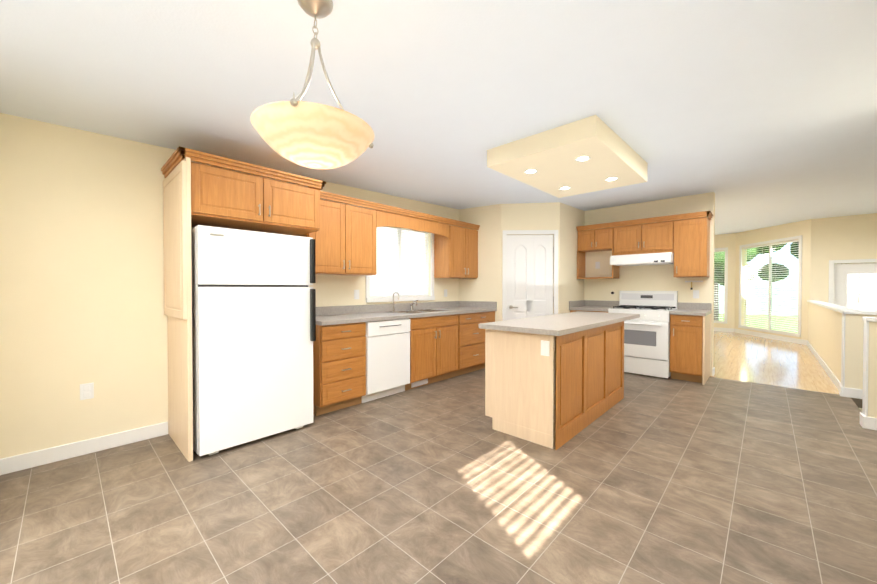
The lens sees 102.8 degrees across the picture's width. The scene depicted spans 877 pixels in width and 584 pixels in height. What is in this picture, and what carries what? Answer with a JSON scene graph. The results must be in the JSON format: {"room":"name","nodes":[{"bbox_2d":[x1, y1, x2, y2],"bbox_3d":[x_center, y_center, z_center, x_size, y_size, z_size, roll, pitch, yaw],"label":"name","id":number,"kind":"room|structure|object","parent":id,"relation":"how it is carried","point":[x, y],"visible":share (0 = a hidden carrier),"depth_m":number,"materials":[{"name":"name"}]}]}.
{"room":"kitchen","nodes":[
{"label":"kitchen","id":0,"kind":"room"},
{"bbox_2d":[0,113,458,458],"bbox_3d":[0.681,-0.281,6.146,0.120,2.860,17.000,1,1,43],"label":"wall","id":1,"kind":"structure","parent":0,"point":[81,264],"depth_m":2.56,"materials":[{"name":"paint"}]},
{"bbox_2d":[80,383,93,399],"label":"outlet","id":2,"kind":"object","parent":1,"relation":"attached to","point":[86,390],"depth_m":2.57,"materials":[{"name":"white plastic"}]},
{"bbox_2d":[169,154,272,230],"bbox_3d":[-1.814,-0.766,2.916,0.637,0.405,0.563,1,1,43],"label":"upper cabinet","id":3,"kind":"object","parent":1,"relation":"attached to","point":[195,194],"depth_m":2.66,"materials":[{"name":"brown wood"}]},
{"bbox_2d":[253,174,324,236],"bbox_3d":[-1.509,-0.770,3.242,0.637,0.405,0.565,1,1,43],"label":"upper cabinet","id":4,"kind":"object","parent":1,"relation":"attached to","point":[298,210],"depth_m":3.10,"materials":[{"name":"brown wood"}]},
{"bbox_2d":[305,194,352,274],"bbox_3d":[-1.245,-0.586,3.753,0.327,0.785,0.479,1,1,43],"label":"upper cabinet","id":5,"kind":"object","parent":1,"relation":"attached to","point":[334,248],"depth_m":3.69,"materials":[{"name":"brown wood"}]},
{"bbox_2d":[354,290,358,298],"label":"outlet","id":6,"kind":"object","parent":1,"relation":"attached to","point":[356,292],"depth_m":4.26,"materials":[{"name":"white plastic"}]},
{"bbox_2d":[341,202,376,275],"bbox_3d":[-0.998,-0.589,4.016,0.327,0.785,0.479,1,1,43],"label":"upper cabinet","id":7,"kind":"object","parent":1,"relation":"attached to","point":[364,219],"depth_m":3.95,"materials":[{"name":"brown wood"}]},
{"bbox_2d":[316,301,460,315],"bbox_3d":[-0.604,0.206,4.674,0.019,0.100,2.742,1,1,43],"label":"backsplash","id":8,"kind":"structure","parent":1,"relation":"attached to","point":[332,310],"depth_m":4.21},
{"bbox_2d":[370,227,428,296],"bbox_3d":[-0.518,-0.422,4.828,0.036,0.964,1.084,1,1,43],"label":"window blinds","id":9,"kind":"object","parent":1,"relation":"attached to","point":[395,284],"visible":0.75,"depth_m":4.82,"materials":[{"name":"white plastic"}]},
{"bbox_2d":[433,222,468,277],"bbox_3d":[0.189,-0.604,5.284,0.327,0.785,0.414,1,1,43],"label":"upper cabinet","id":10,"kind":"object","parent":1,"relation":"attached to","point":[451,243],"depth_m":5.14,"materials":[{"name":"brown wood"}]},
{"bbox_2d":[469,226,479,277],"bbox_3d":[0.391,-0.606,5.500,0.327,0.785,0.414,1,1,43],"label":"upper cabinet","id":11,"kind":"object","parent":1,"relation":"attached to","point":[473,234],"depth_m":5.42,"materials":[{"name":"brown wood"}]},
{"bbox_2d":[0,368,876,583],"bbox_3d":[0.683,1.257,1.162,7.120,0.100,9.500,1,1,43],"label":"floor","id":12,"kind":"structure","parent":0,"point":[647,479],"depth_m":2.01,"materials":[{"name":"tile"}]},
{"bbox_2d":[191,225,315,455],"bbox_3d":[-1.633,0.356,2.996,0.748,1.660,0.851,1,1,43],"label":"fridge","id":13,"kind":"object","parent":12,"relation":"on","point":[253,315],"visible":0.98,"depth_m":2.70,"materials":[{"name":"white metal"}]},
{"bbox_2d":[313,324,364,415],"bbox_3d":[-1.145,0.743,3.664,0.618,0.870,0.513,1,1,43],"label":"base cabinet","id":14,"kind":"object","parent":12,"relation":"on","point":[363,353],"depth_m":3.41,"materials":[{"name":"brown wood"}]},
{"bbox_2d":[316,308,496,323],"bbox_3d":[-0.328,0.278,4.517,0.637,0.040,2.890,1,1,43],"label":"countertop","id":15,"kind":"structure","parent":14,"relation":"on","point":[350,317],"depth_m":3.94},
{"bbox_2d":[381,304,452,311],"bbox_3d":[-0.267,0.306,4.629,0.500,0.280,0.780,1,1,43],"label":"sink","id":16,"kind":"object","parent":15,"relation":"in","point":[384,307],"depth_m":4.85,"materials":[{"name":"grey metal"}]},
{"bbox_2d":[365,316,416,401],"bbox_3d":[-0.716,0.740,4.081,0.580,0.865,0.675,1,1,43],"label":"dishwasher","id":17,"kind":"object","parent":12,"relation":"on","point":[390,345],"depth_m":3.87,"materials":[{"name":"white metal"}]},
{"bbox_2d":[417,316,460,386],"bbox_3d":[-0.251,0.732,4.619,0.618,0.870,0.884,1,1,43],"label":"base cabinet","id":18,"kind":"object","parent":12,"relation":"on","point":[438,337],"depth_m":4.44,"materials":[{"name":"brown wood"}]},
{"bbox_2d":[461,312,492,374],"bbox_3d":[0.277,0.725,5.183,0.618,0.870,0.799,1,1,43],"label":"base cabinet","id":19,"kind":"object","parent":12,"relation":"on","point":[472,337],"depth_m":4.97,"materials":[{"name":"brown wood"}]},
{"bbox_2d":[479,323,623,449],"bbox_3d":[1.208,0.746,3.490,0.707,0.868,1.713,1,1,43],"label":"kitchen island","id":20,"kind":"object","parent":12,"relation":"on","point":[555,381],"depth_m":2.90,"materials":[{"name":"brown wood"}]},
{"bbox_2d":[479,311,638,334],"bbox_3d":[1.365,0.287,3.584,0.720,0.040,2.216,1,1,43],"label":"island countertop","id":21,"kind":"structure","parent":20,"relation":"on","point":[567,323],"depth_m":3.10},
{"bbox_2d":[608,291,677,377],"bbox_3d":[2.964,0.574,5.105,0.760,1.175,0.690,1,1,43],"label":"range","id":22,"kind":"object","parent":12,"relation":"on","point":[647,342],"visible":0.79,"depth_m":4.87,"materials":[{"name":"white metal"}]},
{"bbox_2d":[670,312,711,384],"bbox_3d":[3.413,0.730,4.748,0.374,0.870,0.618,1,1,43],"label":"base cabinet","id":23,"kind":"object","parent":12,"relation":"on","point":[690,323],"depth_m":4.53,"materials":[{"name":"brown wood"}]},
{"bbox_2d":[669,308,708,315],"bbox_3d":[3.409,0.275,4.734,0.387,0.040,0.637,1,1,43],"label":"countertop","id":24,"kind":"structure","parent":23,"relation":"on","point":[680,311],"depth_m":4.60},
{"bbox_2d":[0,0,876,234],"bbox_3d":[3.177,-1.504,3.794,7.320,0.826,17.000,1,1,43],"label":"ceiling","id":25,"kind":"structure","parent":0,"point":[754,114],"depth_m":2.05,"materials":[{"name":"paint"}]},
{"bbox_2d":[250,0,374,168],"bbox_3d":[-0.502,-0.850,1.433,0.477,0.667,0.476,1,1,43],"label":"pendant light","id":26,"kind":"object","parent":25,"relation":"hanging from","point":[300,132],"visible":1,"depth_m":1.31,"materials":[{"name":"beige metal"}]},
{"bbox_2d":[487,115,647,197],"bbox_3d":[1.269,-1.218,3.317,0.930,0.220,1.470,1,1,43],"label":"soffit box","id":27,"kind":"object","parent":25,"relation":"attached to","point":[550,156],"visible":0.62,"depth_m":3.00,"materials":[{"name":"paint"}]},
{"bbox_2d":[524,169,536,173],"bbox_3d":[0.848,-1.103,3.213,0.115,0.004,0.115,0,1,34],"label":"recessed light","id":28,"kind":"object","parent":27,"relation":"attached to","point":[532,171],"depth_m":3.21,"materials":[{"name":"white glass"}]},
{"bbox_2d":[575,156,589,161],"bbox_3d":[1.191,-1.099,2.892,0.115,0.004,0.115,0,1,34],"label":"recessed light","id":29,"kind":"object","parent":27,"relation":"attached to","point":[578,159],"depth_m":2.89,"materials":[{"name":"white glass"}]},
{"bbox_2d":[605,177,617,180],"bbox_3d":[1.697,-1.105,3.432,0.115,0.004,0.115,0,1,34],"label":"recessed light","id":30,"kind":"object","parent":27,"relation":"attached to","point":[611,178],"depth_m":3.44,"materials":[{"name":"white"}]},
{"bbox_2d":[459,202,584,321],"bbox_3d":[1.407,-0.278,5.856,1.382,2.860,1.730,1,1,43],"label":"wall","id":31,"kind":"structure","parent":0,"point":[496,220],"depth_m":5.40,"materials":[{"name":"paint"}]},
{"bbox_2d":[502,230,557,320],"bbox_3d":[1.387,0.113,5.309,0.834,2.092,0.100,0,1,2],"label":"door","id":32,"kind":"structure","parent":31,"relation":"attached to","point":[527,276],"depth_m":5.32,"materials":[{"name":"white wood"}]},
{"bbox_2d":[569,300,584,307],"bbox_3d":[2.285,0.193,5.772,0.020,0.100,0.618,1,1,43],"label":"backsplash","id":33,"kind":"structure","parent":31,"relation":"attached to","point":[581,303],"depth_m":5.72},
{"bbox_2d":[569,304,607,311],"bbox_3d":[2.496,0.265,5.588,0.581,0.040,0.637,1,1,43],"label":"countertop","id":34,"kind":"structure","parent":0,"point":[586,309],"depth_m":5.36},
{"bbox_2d":[584,192,714,375],"bbox_3d":[2.687,-0.279,5.926,3.110,2.860,0.120,1,1,43],"label":"wall","id":35,"kind":"structure","parent":0,"point":[649,278],"depth_m":5.34,"materials":[{"name":"paint"}]},
{"bbox_2d":[595,262,599,268],"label":"outlet","id":36,"kind":"object","parent":35,"relation":"attached to","point":[597,264],"depth_m":5.86,"materials":[{"name":"white plastic"}]},
{"bbox_2d":[576,223,619,254],"bbox_3d":[2.616,-0.851,5.674,0.615,0.351,0.327,1,1,43],"label":"upper cabinet","id":37,"kind":"object","parent":35,"relation":"attached to","point":[607,238],"depth_m":5.54,"materials":[{"name":"brown wood"}]},
{"bbox_2d":[612,219,675,255],"bbox_3d":[3.063,-0.787,5.256,0.833,0.469,0.327,1,1,43],"label":"upper cabinet","id":38,"kind":"object","parent":35,"relation":"attached to","point":[652,237],"depth_m":5.07,"materials":[{"name":"brown wood"}]},
{"bbox_2d":[610,252,673,265],"bbox_3d":[3.023,-0.476,5.178,0.772,0.144,0.499,1,1,43],"label":"range hood","id":39,"kind":"object","parent":38,"relation":"attached to","point":[666,258],"visible":0.88,"depth_m":4.99,"materials":[{"name":"white metal"}]},
{"bbox_2d":[585,300,711,311],"bbox_3d":[3.129,0.197,5.419,1.734,0.100,0.019,1,1,43],"label":"backsplash","id":40,"kind":"structure","parent":35,"relation":"attached to","point":[592,303],"depth_m":5.63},
{"bbox_2d":[674,215,711,277],"bbox_3d":[3.502,-0.611,4.847,0.370,0.811,0.327,1,1,43],"label":"upper cabinet","id":41,"kind":"object","parent":35,"relation":"attached to","point":[686,241],"depth_m":4.72,"materials":[{"name":"brown wood"}]},
{"bbox_2d":[685,280,702,297],"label":"outlet","id":42,"kind":"object","parent":35,"relation":"attached to","point":[695,292],"depth_m":4.95,"materials":[{"name":"white plastic"}]},
{"bbox_2d":[710,331,839,394],"bbox_3d":[5.507,1.176,8.151,4.610,0.100,7.300,1,1,43],"label":"floor","id":43,"kind":"structure","parent":0,"point":[749,358],"depth_m":5.66,"materials":[{"name":"beige wood"}]},
{"bbox_2d":[714,213,876,339],"bbox_3d":[7.870,-0.086,8.678,6.920,3.310,1.920,1,1,43],"label":"wall","id":44,"kind":"structure","parent":0,"point":[826,240],"depth_m":7.38,"materials":[{"name":"paint"}]},
{"bbox_2d":[714,239,798,331],"bbox_3d":[7.753,-0.151,8.927,2.047,2.036,1.646,1,1,43],"label":"window blinds","id":45,"kind":"object","parent":44,"relation":"attached to","point":[775,284],"visible":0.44,"depth_m":8.56,"materials":[{"name":"white plastic"}]},
{"bbox_2d":[834,263,876,310],"bbox_3d":[8.461,0.440,6.901,0.912,2.021,0.066,1,1,43],"label":"door","id":46,"kind":"structure","parent":44,"relation":"attached to","point":[855,285],"depth_m":6.98,"materials":[{"name":"white"}]},
{"bbox_2d":[807,300,862,388],"bbox_3d":[6.225,1.372,5.636,0.150,2.365,4.785,1,1,43],"label":"wall","id":47,"kind":"structure","parent":0,"point":[842,340],"depth_m":4.35,"materials":[{"name":"paint"}]},
{"bbox_2d":[859,316,876,417],"bbox_3d":[4.668,1.412,2.234,2.525,2.365,0.150,1,1,43],"label":"wall","id":48,"kind":"structure","parent":0,"point":[867,324],"depth_m":3.03,"materials":[{"name":"paint"}]},
{"bbox_2d":[863,311,876,315],"bbox_3d":[5.563,1.402,3.081,2.375,2.365,0.150,1,1,43],"label":"wall","id":49,"kind":"structure","parent":0,"point":[865,313],"depth_m":3.80,"materials":[{"name":"paint"}]},
{"label":"outside","id":50,"kind":"structure","parent":0,"visible":0},
{"bbox_2d":[719,313,797,332],"bbox_3d":[6.721,2.788,7.103,80.000,0.100,80.000,1,1,43],"label":"ground","id":51,"kind":"structure","parent":50,"point":[772,322],"depth_m":29.42,"materials":[{"name":"green plant"}]},
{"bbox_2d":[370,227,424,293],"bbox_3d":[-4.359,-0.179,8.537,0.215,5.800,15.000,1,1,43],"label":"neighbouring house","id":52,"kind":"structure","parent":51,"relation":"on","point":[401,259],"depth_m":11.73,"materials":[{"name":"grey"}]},
{"bbox_2d":[714,243,788,319],"bbox_3d":[10.526,-1.381,13.122,4.329,8.096,4.443,1,1,43],"label":"tree","id":53,"kind":"object","parent":51,"relation":"on","point":[766,268],"visible":0.04,"depth_m":12.29,"materials":[{"name":"green plant"}]},
{"bbox_2d":[790,242,850,263],"bbox_3d":[13.059,-1.058,10.180,4.393,7.519,4.359,1,1,43],"label":"tree","id":54,"kind":"object","parent":51,"relation":"on","point":[794,247],"depth_m":11.57,"materials":[{"name":"green plant"}]},
{"bbox_3d":[3.939,0.525,1.324,2.600,4.360,14.400,1,1,43],"label":"wall","id":55,"kind":"structure","parent":0,"visible":0},
{"bbox_2d":[0,230,876,474],"bbox_3d":[2.905,0.159,3.589,6.810,2.680,15.900,1,1,43],"label":"baseboard","id":56,"kind":"structure","parent":55,"relation":"attached to","point":[15,463],"depth_m":4.38,"materials":[{"name":"white wood"}]}
]}

